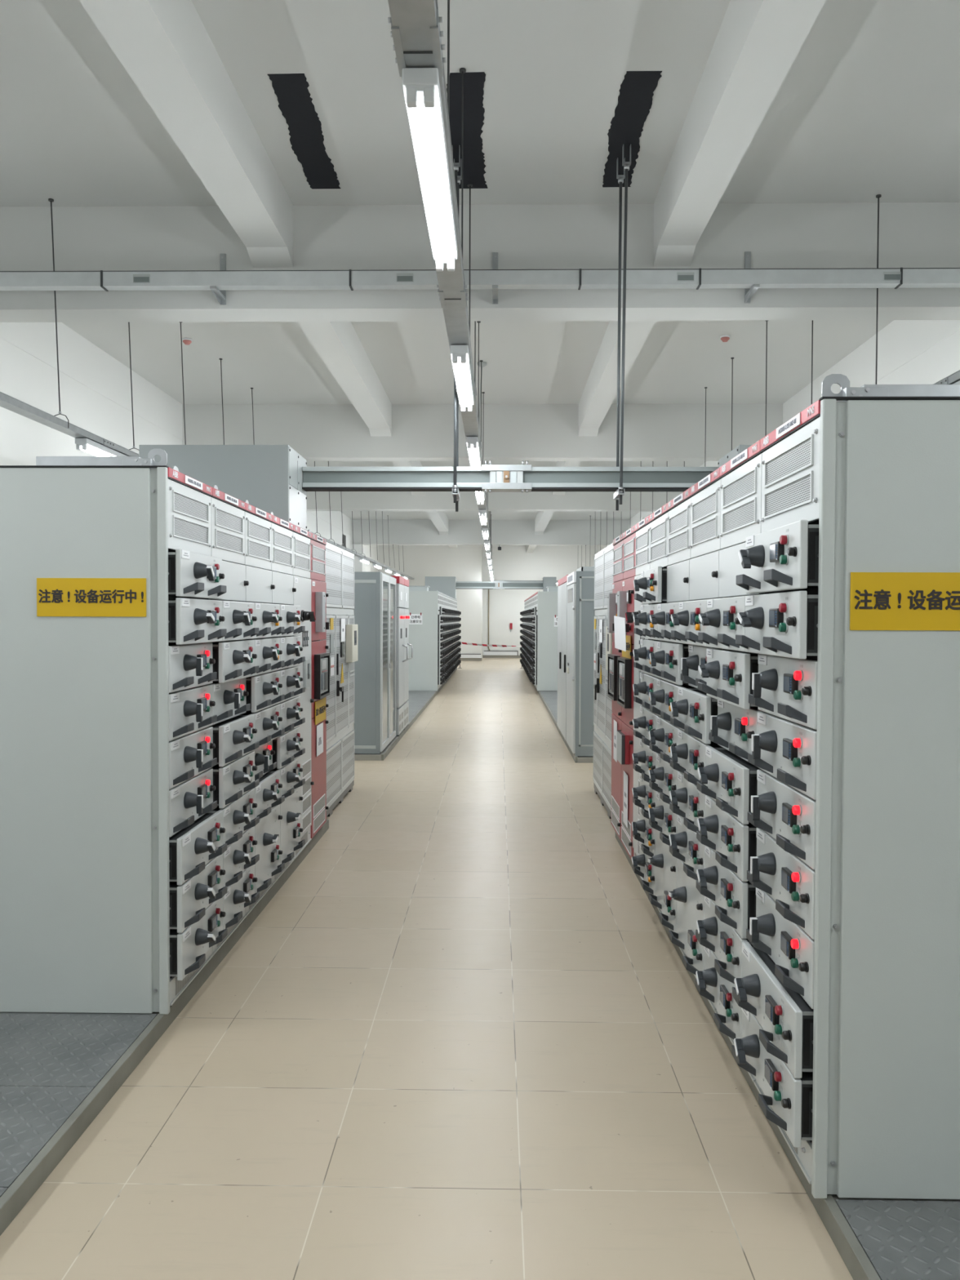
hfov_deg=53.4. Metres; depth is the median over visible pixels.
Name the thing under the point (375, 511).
rod
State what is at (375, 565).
lamp
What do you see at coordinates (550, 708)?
plate
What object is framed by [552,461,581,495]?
ceiling beam
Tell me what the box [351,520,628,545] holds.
ceiling beam
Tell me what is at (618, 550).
vent grille
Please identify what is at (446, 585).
box
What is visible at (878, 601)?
warning sign
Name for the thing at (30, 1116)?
plate
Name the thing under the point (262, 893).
drawer
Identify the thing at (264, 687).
switchgear section
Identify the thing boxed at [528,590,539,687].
switchgear section
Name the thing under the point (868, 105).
ceiling
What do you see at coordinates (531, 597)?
switchgear section
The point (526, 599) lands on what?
switchgear section
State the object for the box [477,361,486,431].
rod
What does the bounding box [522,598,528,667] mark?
switchgear section
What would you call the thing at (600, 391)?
ceiling beam
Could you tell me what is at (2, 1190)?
plate
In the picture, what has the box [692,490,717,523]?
vent grille
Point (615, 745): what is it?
paper notice
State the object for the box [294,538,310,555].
vent grille
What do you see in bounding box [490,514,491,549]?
rod
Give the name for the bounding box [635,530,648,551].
vent grille
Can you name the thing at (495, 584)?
busway
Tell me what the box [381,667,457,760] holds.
trim
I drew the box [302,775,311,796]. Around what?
vent grille
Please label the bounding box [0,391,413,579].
cable tray
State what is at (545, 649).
switchgear section
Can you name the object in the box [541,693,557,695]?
plate
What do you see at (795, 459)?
vent grille
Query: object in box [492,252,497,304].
wall bracket
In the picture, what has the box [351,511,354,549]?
rod
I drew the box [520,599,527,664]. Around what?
switchgear section
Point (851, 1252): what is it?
trim
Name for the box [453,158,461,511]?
rod
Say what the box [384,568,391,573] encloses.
lamp
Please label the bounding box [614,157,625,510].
rod
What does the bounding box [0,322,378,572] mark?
wall
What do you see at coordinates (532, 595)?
switchgear section
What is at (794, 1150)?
handle
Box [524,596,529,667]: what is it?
switchgear section
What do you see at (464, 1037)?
floor
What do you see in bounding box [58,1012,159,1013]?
trim
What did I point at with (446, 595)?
switchgear section
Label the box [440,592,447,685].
switchgear section
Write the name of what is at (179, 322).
rod
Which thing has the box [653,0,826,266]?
ceiling beam
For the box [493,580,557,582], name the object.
cable trunking
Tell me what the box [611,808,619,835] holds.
vent grille
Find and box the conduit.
[488,589,489,650]
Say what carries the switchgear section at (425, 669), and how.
on the trim at (357, 757)
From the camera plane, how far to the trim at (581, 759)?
11.39 m
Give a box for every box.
[138,444,306,530]
[425,576,456,599]
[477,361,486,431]
[542,577,556,591]
[717,444,751,466]
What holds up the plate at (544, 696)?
on the trim at (581, 759)
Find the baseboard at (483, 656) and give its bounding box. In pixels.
[458,655,520,661]
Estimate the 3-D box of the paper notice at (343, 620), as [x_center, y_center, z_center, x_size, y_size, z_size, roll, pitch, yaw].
[-1.270,-0.092,8.850,0.002,0.210,0.240,0,1,1]
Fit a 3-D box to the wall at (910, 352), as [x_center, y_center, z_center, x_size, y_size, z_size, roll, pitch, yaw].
[4.781,-1.185,18.742,0.206,5.000,45.700,0,1,1]
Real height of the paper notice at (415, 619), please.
0.265 m
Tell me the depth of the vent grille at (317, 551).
7.20 m
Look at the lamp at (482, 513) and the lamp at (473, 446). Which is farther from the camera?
the lamp at (482, 513)
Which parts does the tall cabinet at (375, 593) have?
panel, door, pane, pane, door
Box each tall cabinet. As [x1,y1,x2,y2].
[354,571,397,753]
[390,575,408,736]
[402,577,413,729]
[557,574,568,741]
[566,566,594,756]
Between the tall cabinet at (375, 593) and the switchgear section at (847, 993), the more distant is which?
the tall cabinet at (375, 593)
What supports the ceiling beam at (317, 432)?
attached to the wall at (95, 390)
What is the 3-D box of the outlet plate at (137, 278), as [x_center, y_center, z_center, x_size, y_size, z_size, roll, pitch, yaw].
[-2.604,-2.781,7.336,0.130,0.064,0.007,0,1,1]
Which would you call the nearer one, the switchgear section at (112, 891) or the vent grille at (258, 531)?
the switchgear section at (112, 891)
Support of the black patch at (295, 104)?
attached to the ceiling
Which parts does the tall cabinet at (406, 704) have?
door, panel, door, door handle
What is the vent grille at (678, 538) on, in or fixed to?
attached to the switchgear section at (668, 657)
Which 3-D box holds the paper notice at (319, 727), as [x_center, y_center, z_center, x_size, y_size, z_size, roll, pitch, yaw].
[-1.215,0.754,7.243,0.002,0.230,0.260,0,1,1]
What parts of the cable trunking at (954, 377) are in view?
joint plate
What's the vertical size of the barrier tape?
0.169 m
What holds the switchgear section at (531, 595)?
on the trim at (581, 759)
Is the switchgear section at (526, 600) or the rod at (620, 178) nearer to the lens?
the rod at (620, 178)
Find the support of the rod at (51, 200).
hanging from the ceiling
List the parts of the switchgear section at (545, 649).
drawer, drawer, drawer, drawer, drawer, drawer, drawer, drawer, panel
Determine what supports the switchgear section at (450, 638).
on the trim at (357, 757)
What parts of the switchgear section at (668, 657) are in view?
pull handle, pull handle, pull handle, pull handle, rotary handle, rotary handle, pull handle, rotary handle, pull handle, rotary handle, rotary handle, rotary handle, pull handle, rotary handle, pull handle, pull handle, pull handle, pull handle, pull handle, drawer, drawer, drawer, drawer, pull handle, drawer, pull handle, drawer, drawer, lock knob, lock knob, lock knob, lock knob, lock knob, panel, blank door, vent panel, lock knob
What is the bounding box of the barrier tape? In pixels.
[460,641,519,646]
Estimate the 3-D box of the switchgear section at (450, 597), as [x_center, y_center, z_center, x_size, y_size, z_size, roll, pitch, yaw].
[-1.277,-0.105,27.333,1.150,2.262,0.600,0,1,1]
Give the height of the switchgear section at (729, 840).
2.313 m
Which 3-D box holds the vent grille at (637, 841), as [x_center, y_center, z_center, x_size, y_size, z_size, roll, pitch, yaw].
[1.002,1.314,5.913,0.004,0.099,0.316,0,1,1]
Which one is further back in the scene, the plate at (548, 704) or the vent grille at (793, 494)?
the plate at (548, 704)
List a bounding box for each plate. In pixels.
[0,1012,157,1088]
[0,1085,93,1188]
[0,1187,7,1197]
[133,274,150,283]
[396,273,413,282]
[407,697,429,700]
[408,690,435,693]
[408,693,433,695]
[408,709,419,712]
[408,712,416,715]
[540,691,557,693]
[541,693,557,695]
[542,695,557,698]
[544,698,557,701]
[546,701,557,704]
[547,703,557,706]
[549,706,557,710]
[551,710,557,714]
[676,272,694,280]
[835,1199,959,1279]
[883,271,901,280]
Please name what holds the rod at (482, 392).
hanging from the ceiling
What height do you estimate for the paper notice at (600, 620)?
0.210 m
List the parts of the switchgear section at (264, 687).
vent panel, pull handle, blank door, panel, rotary handle, drawer, pull handle, pull handle, pull handle, pull handle, pull handle, pull handle, drawer, drawer, drawer, drawer, drawer, drawer, pull handle, rotary handle, rotary handle, rotary handle, rotary handle, rotary handle, rotary handle, pull handle, pull handle, pull handle, pull handle, pull handle, pull handle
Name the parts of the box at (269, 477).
plate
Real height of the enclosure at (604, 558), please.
2.365 m
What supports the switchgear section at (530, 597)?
on the trim at (581, 759)
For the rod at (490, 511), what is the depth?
26.87 m
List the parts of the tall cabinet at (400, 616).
door, door, panel, door handle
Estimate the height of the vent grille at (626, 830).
0.099 m
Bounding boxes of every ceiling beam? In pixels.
[0,202,959,322]
[79,0,293,267]
[182,404,782,461]
[297,321,391,436]
[306,491,684,511]
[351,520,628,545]
[425,511,448,534]
[534,511,555,534]
[577,320,655,435]
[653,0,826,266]
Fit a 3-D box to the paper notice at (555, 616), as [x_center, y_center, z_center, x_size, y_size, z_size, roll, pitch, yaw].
[1.835,-0.438,21.697,0.300,0.265,0.005,0,1,1]
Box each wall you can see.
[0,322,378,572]
[377,545,597,659]
[597,320,959,552]
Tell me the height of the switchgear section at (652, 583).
2.313 m
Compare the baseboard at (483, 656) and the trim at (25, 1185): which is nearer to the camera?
the trim at (25, 1185)
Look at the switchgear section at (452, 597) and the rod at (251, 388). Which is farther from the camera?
the switchgear section at (452, 597)
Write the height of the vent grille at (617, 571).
0.088 m
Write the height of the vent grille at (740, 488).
0.088 m
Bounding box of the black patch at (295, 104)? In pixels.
[266,73,340,189]
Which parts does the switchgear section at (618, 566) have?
breaker door, door, door, vent panel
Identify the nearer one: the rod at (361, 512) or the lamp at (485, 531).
the lamp at (485, 531)
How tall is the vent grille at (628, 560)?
0.088 m
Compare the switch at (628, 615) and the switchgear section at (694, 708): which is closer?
the switchgear section at (694, 708)
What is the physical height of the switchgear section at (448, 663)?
2.262 m
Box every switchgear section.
[0,448,227,1014]
[202,484,259,955]
[236,499,284,915]
[263,511,305,884]
[286,524,315,860]
[306,529,329,838]
[407,586,444,690]
[436,590,446,687]
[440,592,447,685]
[441,593,448,684]
[442,594,450,675]
[444,595,451,675]
[444,595,452,673]
[447,595,453,678]
[448,596,454,671]
[449,596,455,670]
[450,597,456,668]
[451,596,458,665]
[452,597,457,667]
[452,598,457,666]
[454,599,459,664]
[455,599,460,663]
[456,600,461,662]
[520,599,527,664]
[520,600,525,660]
[520,600,525,662]
[520,600,526,662]
[521,600,527,665]
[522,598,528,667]
[522,599,527,664]
[523,597,528,668]
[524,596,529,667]
[524,596,530,671]
[524,597,532,671]
[525,595,532,673]
[526,595,533,671]
[526,595,533,675]
[527,593,535,677]
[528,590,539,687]
[528,593,536,685]
[529,586,558,690]
[607,529,627,840]
[616,524,635,860]
[625,515,657,880]
[631,503,675,914]
[648,485,697,956]
[668,466,730,1011]
[695,440,773,1082]
[731,373,959,1199]
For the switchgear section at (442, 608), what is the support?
on the trim at (357, 757)
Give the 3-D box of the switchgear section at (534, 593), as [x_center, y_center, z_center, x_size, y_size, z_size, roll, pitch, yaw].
[1.773,-0.016,23.827,1.150,2.262,0.600,0,1,1]
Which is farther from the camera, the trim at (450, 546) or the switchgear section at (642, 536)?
the trim at (450, 546)
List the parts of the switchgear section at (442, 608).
vent panel, drawer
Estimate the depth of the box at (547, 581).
31.13 m
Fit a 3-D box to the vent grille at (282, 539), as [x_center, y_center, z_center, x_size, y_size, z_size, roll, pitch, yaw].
[-1.243,-0.628,6.022,0.006,0.088,0.486,0,1,1]
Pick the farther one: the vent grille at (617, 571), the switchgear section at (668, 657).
the vent grille at (617, 571)
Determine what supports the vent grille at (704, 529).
attached to the switchgear section at (694, 708)
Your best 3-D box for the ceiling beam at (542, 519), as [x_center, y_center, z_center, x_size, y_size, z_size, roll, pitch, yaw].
[1.876,-3.630,26.745,0.290,0.490,9.800,0,1,1]
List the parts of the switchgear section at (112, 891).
pull handle, pull handle, pull handle, pull handle, vent panel, drawer, drawer, drawer, drawer, panel, rotary handle, rotary handle, rotary handle, rotary handle, pull handle, pull handle, pull handle, pull handle, pull handle, drawer, drawer, drawer, drawer, drawer, rotary handle, rotary handle, rotary handle, rotary handle, rotary handle, pull handle, pull handle, pull handle, pull handle, lock knob, lock knob, lock knob, lock knob, pull handle, pull handle, pull handle, pull handle, pull handle, lock knob, lock knob, lock knob, lock knob, lock knob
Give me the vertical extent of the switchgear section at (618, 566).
2.313 m
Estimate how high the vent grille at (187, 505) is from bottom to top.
0.088 m
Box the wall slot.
[342,533,346,547]
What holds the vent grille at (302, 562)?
attached to the switchgear section at (301, 537)
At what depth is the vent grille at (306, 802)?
6.77 m
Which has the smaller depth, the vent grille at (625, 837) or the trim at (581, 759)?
the vent grille at (625, 837)
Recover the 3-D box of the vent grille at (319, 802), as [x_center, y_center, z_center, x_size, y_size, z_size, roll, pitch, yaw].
[-1.222,1.261,7.259,0.004,0.099,0.466,0,1,1]
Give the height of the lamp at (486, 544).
0.095 m
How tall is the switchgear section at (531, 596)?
2.262 m
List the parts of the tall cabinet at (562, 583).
door, door handle, door handle, door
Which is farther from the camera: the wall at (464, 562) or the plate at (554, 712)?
the wall at (464, 562)
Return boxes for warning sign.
[36,577,146,617]
[315,697,325,724]
[622,635,631,658]
[849,572,959,631]
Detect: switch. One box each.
[300,609,315,622]
[625,610,640,622]
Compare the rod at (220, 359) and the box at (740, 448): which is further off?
the rod at (220, 359)
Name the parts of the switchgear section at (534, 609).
drawer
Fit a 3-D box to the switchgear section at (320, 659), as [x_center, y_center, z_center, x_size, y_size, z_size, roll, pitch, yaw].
[-1.695,0.319,7.252,1.064,2.313,0.600,0,1,1]
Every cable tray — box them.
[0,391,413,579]
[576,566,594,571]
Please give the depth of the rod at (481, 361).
12.13 m
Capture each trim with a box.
[0,819,328,1235]
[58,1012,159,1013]
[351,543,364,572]
[354,736,395,760]
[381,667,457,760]
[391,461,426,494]
[448,545,457,547]
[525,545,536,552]
[533,684,577,762]
[539,690,593,763]
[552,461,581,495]
[615,832,880,1279]
[831,1194,959,1201]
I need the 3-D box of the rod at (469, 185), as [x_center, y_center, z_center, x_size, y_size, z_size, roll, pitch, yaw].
[-0.078,-2.597,7.226,0.040,1.691,0.038,0,1,1]
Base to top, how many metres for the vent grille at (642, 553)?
0.088 m
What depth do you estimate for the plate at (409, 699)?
19.42 m
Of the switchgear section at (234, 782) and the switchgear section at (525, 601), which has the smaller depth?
the switchgear section at (234, 782)
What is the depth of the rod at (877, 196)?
7.38 m
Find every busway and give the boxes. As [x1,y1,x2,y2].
[302,460,719,499]
[456,580,542,589]
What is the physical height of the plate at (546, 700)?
0.009 m
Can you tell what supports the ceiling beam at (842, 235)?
attached to the wall at (95, 390)
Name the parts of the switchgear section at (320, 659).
vent panel, door, door, breaker door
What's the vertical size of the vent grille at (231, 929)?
0.074 m
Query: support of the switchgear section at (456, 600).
on the trim at (357, 757)
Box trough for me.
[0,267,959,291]
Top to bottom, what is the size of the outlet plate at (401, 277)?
0.064 m
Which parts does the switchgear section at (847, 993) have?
pull handle, pull handle, rotary handle, rotary handle, pull handle, pull handle, rotary handle, rotary handle, pull handle, pull handle, pull handle, pull handle, pull handle, rotary handle, rotary handle, rotary handle, rotary handle, rotary handle, drawer, drawer, pull handle, pull handle, drawer, drawer, pull handle, pull handle, panel, drawer, lock knob, drawer, drawer, lock knob, drawer, drawer, pull handle, pull handle, vent panel, pull handle, lock knob, pull handle, pull handle, lock knob, lock knob, lock knob, lock knob, lock knob, lock knob, panel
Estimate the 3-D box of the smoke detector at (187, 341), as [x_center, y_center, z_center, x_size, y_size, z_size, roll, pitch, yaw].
[-3.449,-3.513,11.231,0.110,0.062,0.110,0,1,1]
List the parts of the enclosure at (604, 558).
rating plate, instruction plate, perforated panel, door handle, perforated panel, perforated panel, warning plate, door, perforated panel, perforated panel, perforated panel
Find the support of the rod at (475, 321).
hanging from the ceiling
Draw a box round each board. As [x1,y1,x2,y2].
[460,653,480,657]
[483,650,518,655]
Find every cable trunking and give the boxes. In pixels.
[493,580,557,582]
[592,369,959,566]
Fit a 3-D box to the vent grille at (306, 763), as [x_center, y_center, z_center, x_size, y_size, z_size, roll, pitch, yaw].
[-1.230,0.912,6.766,0.004,0.099,0.316,0,1,1]
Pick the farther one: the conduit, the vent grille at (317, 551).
the conduit
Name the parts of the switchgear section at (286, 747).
vent panel, panel, blank door, pull handle, pull handle, pull handle, pull handle, pull handle, drawer, drawer, drawer, pull handle, drawer, pull handle, drawer, drawer, drawer, rotary handle, rotary handle, rotary handle, rotary handle, rotary handle, rotary handle, rotary handle, pull handle, pull handle, pull handle, pull handle, pull handle, pull handle, pull handle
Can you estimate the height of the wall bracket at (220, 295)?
0.400 m
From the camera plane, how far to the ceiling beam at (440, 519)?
28.70 m
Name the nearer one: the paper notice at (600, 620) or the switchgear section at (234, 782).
the switchgear section at (234, 782)
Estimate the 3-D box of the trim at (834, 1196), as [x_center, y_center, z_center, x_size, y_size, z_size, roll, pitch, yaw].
[2.673,1.657,1.738,3.368,0.066,11.500,0,1,1]
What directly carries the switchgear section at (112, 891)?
on the trim at (59, 1012)
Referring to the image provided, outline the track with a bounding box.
[387,0,493,580]
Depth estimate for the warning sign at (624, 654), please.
6.50 m
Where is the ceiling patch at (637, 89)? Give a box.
[602,71,662,187]
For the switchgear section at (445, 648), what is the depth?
23.61 m
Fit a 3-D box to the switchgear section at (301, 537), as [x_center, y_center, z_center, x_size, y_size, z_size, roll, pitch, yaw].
[-1.690,0.358,6.652,1.096,2.262,0.600,0,1,1]
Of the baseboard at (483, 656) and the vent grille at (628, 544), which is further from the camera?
the baseboard at (483, 656)
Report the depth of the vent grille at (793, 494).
2.96 m
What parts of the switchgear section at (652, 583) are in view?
pull handle, pull handle, pull handle, pull handle, rotary handle, rotary handle, rotary handle, rotary handle, pull handle, pull handle, pull handle, rotary handle, rotary handle, rotary handle, pull handle, pull handle, rotary handle, rotary handle, pull handle, pull handle, pull handle, pull handle, pull handle, pull handle, pull handle, drawer, drawer, drawer, drawer, pull handle, drawer, drawer, pull handle, drawer, drawer, drawer, lock knob, lock knob, lock knob, lock knob, vent panel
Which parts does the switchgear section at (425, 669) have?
vent panel, drawer, drawer, drawer, drawer, drawer, drawer, drawer, drawer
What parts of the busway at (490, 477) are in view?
busway bracket, busway bracket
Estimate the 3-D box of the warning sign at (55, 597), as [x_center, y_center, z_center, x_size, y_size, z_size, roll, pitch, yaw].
[-1.595,-0.175,3.913,0.452,0.158,0.006,0,1,1]
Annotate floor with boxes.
[0,657,853,1279]
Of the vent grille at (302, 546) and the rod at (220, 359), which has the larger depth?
the rod at (220, 359)
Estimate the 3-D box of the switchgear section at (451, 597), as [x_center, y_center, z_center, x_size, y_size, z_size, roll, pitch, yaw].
[-1.266,-0.143,27.932,1.150,2.313,0.600,0,1,1]
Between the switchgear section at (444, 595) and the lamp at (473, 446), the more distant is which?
the switchgear section at (444, 595)
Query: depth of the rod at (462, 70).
5.71 m
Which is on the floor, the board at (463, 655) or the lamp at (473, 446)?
the board at (463, 655)
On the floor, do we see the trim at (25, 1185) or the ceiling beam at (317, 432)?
the trim at (25, 1185)
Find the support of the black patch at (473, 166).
attached to the ceiling
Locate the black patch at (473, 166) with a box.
[446,71,488,188]
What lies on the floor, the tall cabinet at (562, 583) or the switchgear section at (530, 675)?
the tall cabinet at (562, 583)
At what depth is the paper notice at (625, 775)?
6.61 m
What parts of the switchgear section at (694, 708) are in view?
pull handle, pull handle, rotary handle, pull handle, pull handle, pull handle, rotary handle, rotary handle, rotary handle, rotary handle, pull handle, rotary handle, pull handle, rotary handle, pull handle, drawer, pull handle, pull handle, drawer, drawer, pull handle, pull handle, drawer, pull handle, drawer, drawer, lock knob, lock knob, lock knob, lock knob, lock knob, lock knob, pull handle, panel, vent panel, drawer, blank door, lock knob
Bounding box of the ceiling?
[0,0,959,519]
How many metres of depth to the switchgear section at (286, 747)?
5.94 m
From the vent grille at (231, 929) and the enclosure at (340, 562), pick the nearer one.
the vent grille at (231, 929)
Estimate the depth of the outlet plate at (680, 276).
7.25 m
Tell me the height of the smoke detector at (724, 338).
0.062 m
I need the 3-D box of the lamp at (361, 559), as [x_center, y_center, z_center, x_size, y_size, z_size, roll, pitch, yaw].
[-2.994,-2.046,24.681,0.100,0.095,1.300,0,1,1]
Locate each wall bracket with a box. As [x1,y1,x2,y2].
[209,253,226,305]
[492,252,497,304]
[744,251,759,303]
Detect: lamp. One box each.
[75,438,127,456]
[358,557,369,564]
[373,563,382,568]
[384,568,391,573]
[402,67,457,271]
[450,345,474,412]
[466,436,480,466]
[475,491,484,504]
[479,509,487,525]
[481,528,488,539]
[484,540,489,550]
[485,550,490,558]
[487,558,491,564]
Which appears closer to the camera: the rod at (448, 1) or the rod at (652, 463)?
the rod at (448, 1)
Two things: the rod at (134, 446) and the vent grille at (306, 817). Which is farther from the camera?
the rod at (134, 446)
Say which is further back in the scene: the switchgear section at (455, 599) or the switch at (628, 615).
the switchgear section at (455, 599)
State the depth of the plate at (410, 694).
20.68 m
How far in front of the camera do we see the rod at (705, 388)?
13.49 m
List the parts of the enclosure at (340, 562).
perforated panel, orange plate, rating plate, perforated panel, instruction plate, perforated panel, door handle, door, warning plate, perforated panel, perforated panel, perforated panel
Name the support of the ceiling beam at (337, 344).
attached to the ceiling
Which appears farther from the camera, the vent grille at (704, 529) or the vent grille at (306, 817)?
the vent grille at (306, 817)
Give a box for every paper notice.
[316,722,323,756]
[341,618,345,641]
[408,612,422,624]
[554,614,557,626]
[599,619,602,642]
[613,720,617,762]
[622,771,627,827]
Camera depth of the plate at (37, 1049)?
3.67 m
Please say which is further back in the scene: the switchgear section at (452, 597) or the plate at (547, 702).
the switchgear section at (452, 597)
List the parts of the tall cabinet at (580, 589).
door, panel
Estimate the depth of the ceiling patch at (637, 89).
6.27 m
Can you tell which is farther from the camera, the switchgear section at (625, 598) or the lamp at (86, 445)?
the lamp at (86, 445)
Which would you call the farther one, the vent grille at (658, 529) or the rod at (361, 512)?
the rod at (361, 512)
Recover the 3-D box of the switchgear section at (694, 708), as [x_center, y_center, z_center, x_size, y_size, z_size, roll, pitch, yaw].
[1.420,0.398,4.194,1.124,2.313,0.600,0,1,1]
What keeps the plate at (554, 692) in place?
on the trim at (581, 759)
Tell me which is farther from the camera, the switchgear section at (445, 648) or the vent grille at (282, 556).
the switchgear section at (445, 648)
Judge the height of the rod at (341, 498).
1.634 m
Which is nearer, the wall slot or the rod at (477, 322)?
the rod at (477, 322)
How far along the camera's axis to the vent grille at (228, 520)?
4.80 m
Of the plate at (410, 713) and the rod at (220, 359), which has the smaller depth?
the rod at (220, 359)
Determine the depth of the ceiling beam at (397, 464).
18.03 m
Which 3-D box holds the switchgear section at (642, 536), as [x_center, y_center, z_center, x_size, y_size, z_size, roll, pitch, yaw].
[1.467,0.383,5.994,1.096,2.262,0.600,0,1,1]
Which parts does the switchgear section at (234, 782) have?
pull handle, blank door, vent panel, drawer, panel, rotary handle, pull handle, pull handle, pull handle, pull handle, pull handle, pull handle, pull handle, drawer, drawer, drawer, drawer, drawer, drawer, drawer, rotary handle, rotary handle, rotary handle, rotary handle, rotary handle, rotary handle, rotary handle, pull handle, lock knob, lock knob, pull handle, pull handle, pull handle, pull handle, pull handle, pull handle, pull handle, lock knob, lock knob, lock knob, lock knob, lock knob, lock knob, lock knob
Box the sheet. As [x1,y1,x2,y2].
[613,615,626,651]
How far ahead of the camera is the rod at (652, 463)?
18.09 m
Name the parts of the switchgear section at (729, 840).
pull handle, pull handle, pull handle, pull handle, rotary handle, pull handle, rotary handle, rotary handle, pull handle, rotary handle, pull handle, rotary handle, rotary handle, rotary handle, pull handle, rotary handle, drawer, pull handle, pull handle, drawer, pull handle, pull handle, drawer, drawer, drawer, pull handle, drawer, pull handle, drawer, pull handle, lock knob, lock knob, panel, lock knob, lock knob, lock knob, lock knob, lock knob, pull handle, drawer, vent panel, blank door, lock knob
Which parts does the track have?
joint plate, joint plate, joint plate, joint plate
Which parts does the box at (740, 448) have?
plate, casing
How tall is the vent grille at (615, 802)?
0.099 m
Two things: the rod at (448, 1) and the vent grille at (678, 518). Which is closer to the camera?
the rod at (448, 1)
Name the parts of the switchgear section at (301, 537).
vent panel, control door, panel, relay panel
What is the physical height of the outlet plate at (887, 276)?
0.064 m
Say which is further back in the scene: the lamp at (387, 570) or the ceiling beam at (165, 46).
the lamp at (387, 570)
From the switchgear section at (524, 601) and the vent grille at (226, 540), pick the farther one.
the switchgear section at (524, 601)
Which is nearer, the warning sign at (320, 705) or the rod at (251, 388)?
the warning sign at (320, 705)
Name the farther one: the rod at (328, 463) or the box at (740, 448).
the rod at (328, 463)
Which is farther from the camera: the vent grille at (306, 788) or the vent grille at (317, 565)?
the vent grille at (317, 565)
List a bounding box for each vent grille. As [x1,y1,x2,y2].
[172,489,208,522]
[172,515,208,545]
[214,506,243,533]
[214,528,243,553]
[217,921,239,946]
[247,520,270,542]
[247,538,270,560]
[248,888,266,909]
[273,529,292,550]
[273,546,292,566]
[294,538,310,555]
[294,554,310,570]
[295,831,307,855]
[302,758,311,779]
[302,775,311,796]
[302,792,311,815]
[302,809,311,833]
[311,545,324,561]
[311,559,324,574]
[313,793,324,818]
[313,808,324,833]
[611,795,619,820]
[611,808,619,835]
[613,546,622,561]
[613,560,622,575]
[621,810,631,839]
[621,826,631,855]
[623,538,634,556]
[623,555,634,571]
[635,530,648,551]
[635,547,648,567]
[637,840,639,854]
[650,520,666,543]
[650,539,666,561]
[668,506,688,534]
[668,528,688,555]
[691,515,717,546]
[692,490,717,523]
[722,466,756,508]
[722,497,756,534]
[764,434,813,488]
[764,471,813,519]
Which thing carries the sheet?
attached to the switchgear section at (625, 598)
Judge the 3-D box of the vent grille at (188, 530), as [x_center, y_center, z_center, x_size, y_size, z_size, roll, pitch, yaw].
[-1.277,-0.483,4.225,0.006,0.088,0.486,0,1,1]
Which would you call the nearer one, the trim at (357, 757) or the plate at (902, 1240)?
the plate at (902, 1240)
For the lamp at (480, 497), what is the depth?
11.55 m
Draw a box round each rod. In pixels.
[48,198,61,413]
[128,322,135,448]
[178,321,186,444]
[219,358,224,444]
[250,387,254,444]
[314,461,317,532]
[328,462,331,538]
[341,497,343,544]
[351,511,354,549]
[360,511,363,553]
[375,511,377,559]
[447,0,449,122]
[452,145,460,502]
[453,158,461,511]
[459,67,466,256]
[467,183,472,331]
[474,320,475,387]
[476,320,480,423]
[480,360,483,448]
[481,391,484,464]
[489,511,490,540]
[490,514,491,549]
[613,511,613,539]
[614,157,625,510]
[617,143,631,504]
[652,462,653,512]
[704,386,706,466]
[730,357,733,450]
[764,320,767,435]
[811,320,813,404]
[875,194,881,384]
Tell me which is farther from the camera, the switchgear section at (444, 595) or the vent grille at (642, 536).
the switchgear section at (444, 595)
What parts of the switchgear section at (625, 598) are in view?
door, breaker door, door, vent panel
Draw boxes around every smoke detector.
[182,337,191,345]
[720,334,729,342]
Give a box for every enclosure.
[320,542,357,816]
[592,542,613,818]
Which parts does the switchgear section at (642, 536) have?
relay panel, control door, vent panel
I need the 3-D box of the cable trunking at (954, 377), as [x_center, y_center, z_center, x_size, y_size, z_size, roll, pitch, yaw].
[3.276,-1.969,18.168,0.142,0.167,42.530,0,1,1]
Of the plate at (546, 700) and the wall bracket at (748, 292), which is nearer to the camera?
the wall bracket at (748, 292)
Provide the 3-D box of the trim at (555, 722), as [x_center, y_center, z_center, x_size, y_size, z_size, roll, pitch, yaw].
[1.360,1.183,22.451,0.030,0.076,22.120,0,1,1]
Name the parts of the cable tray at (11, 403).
joint plate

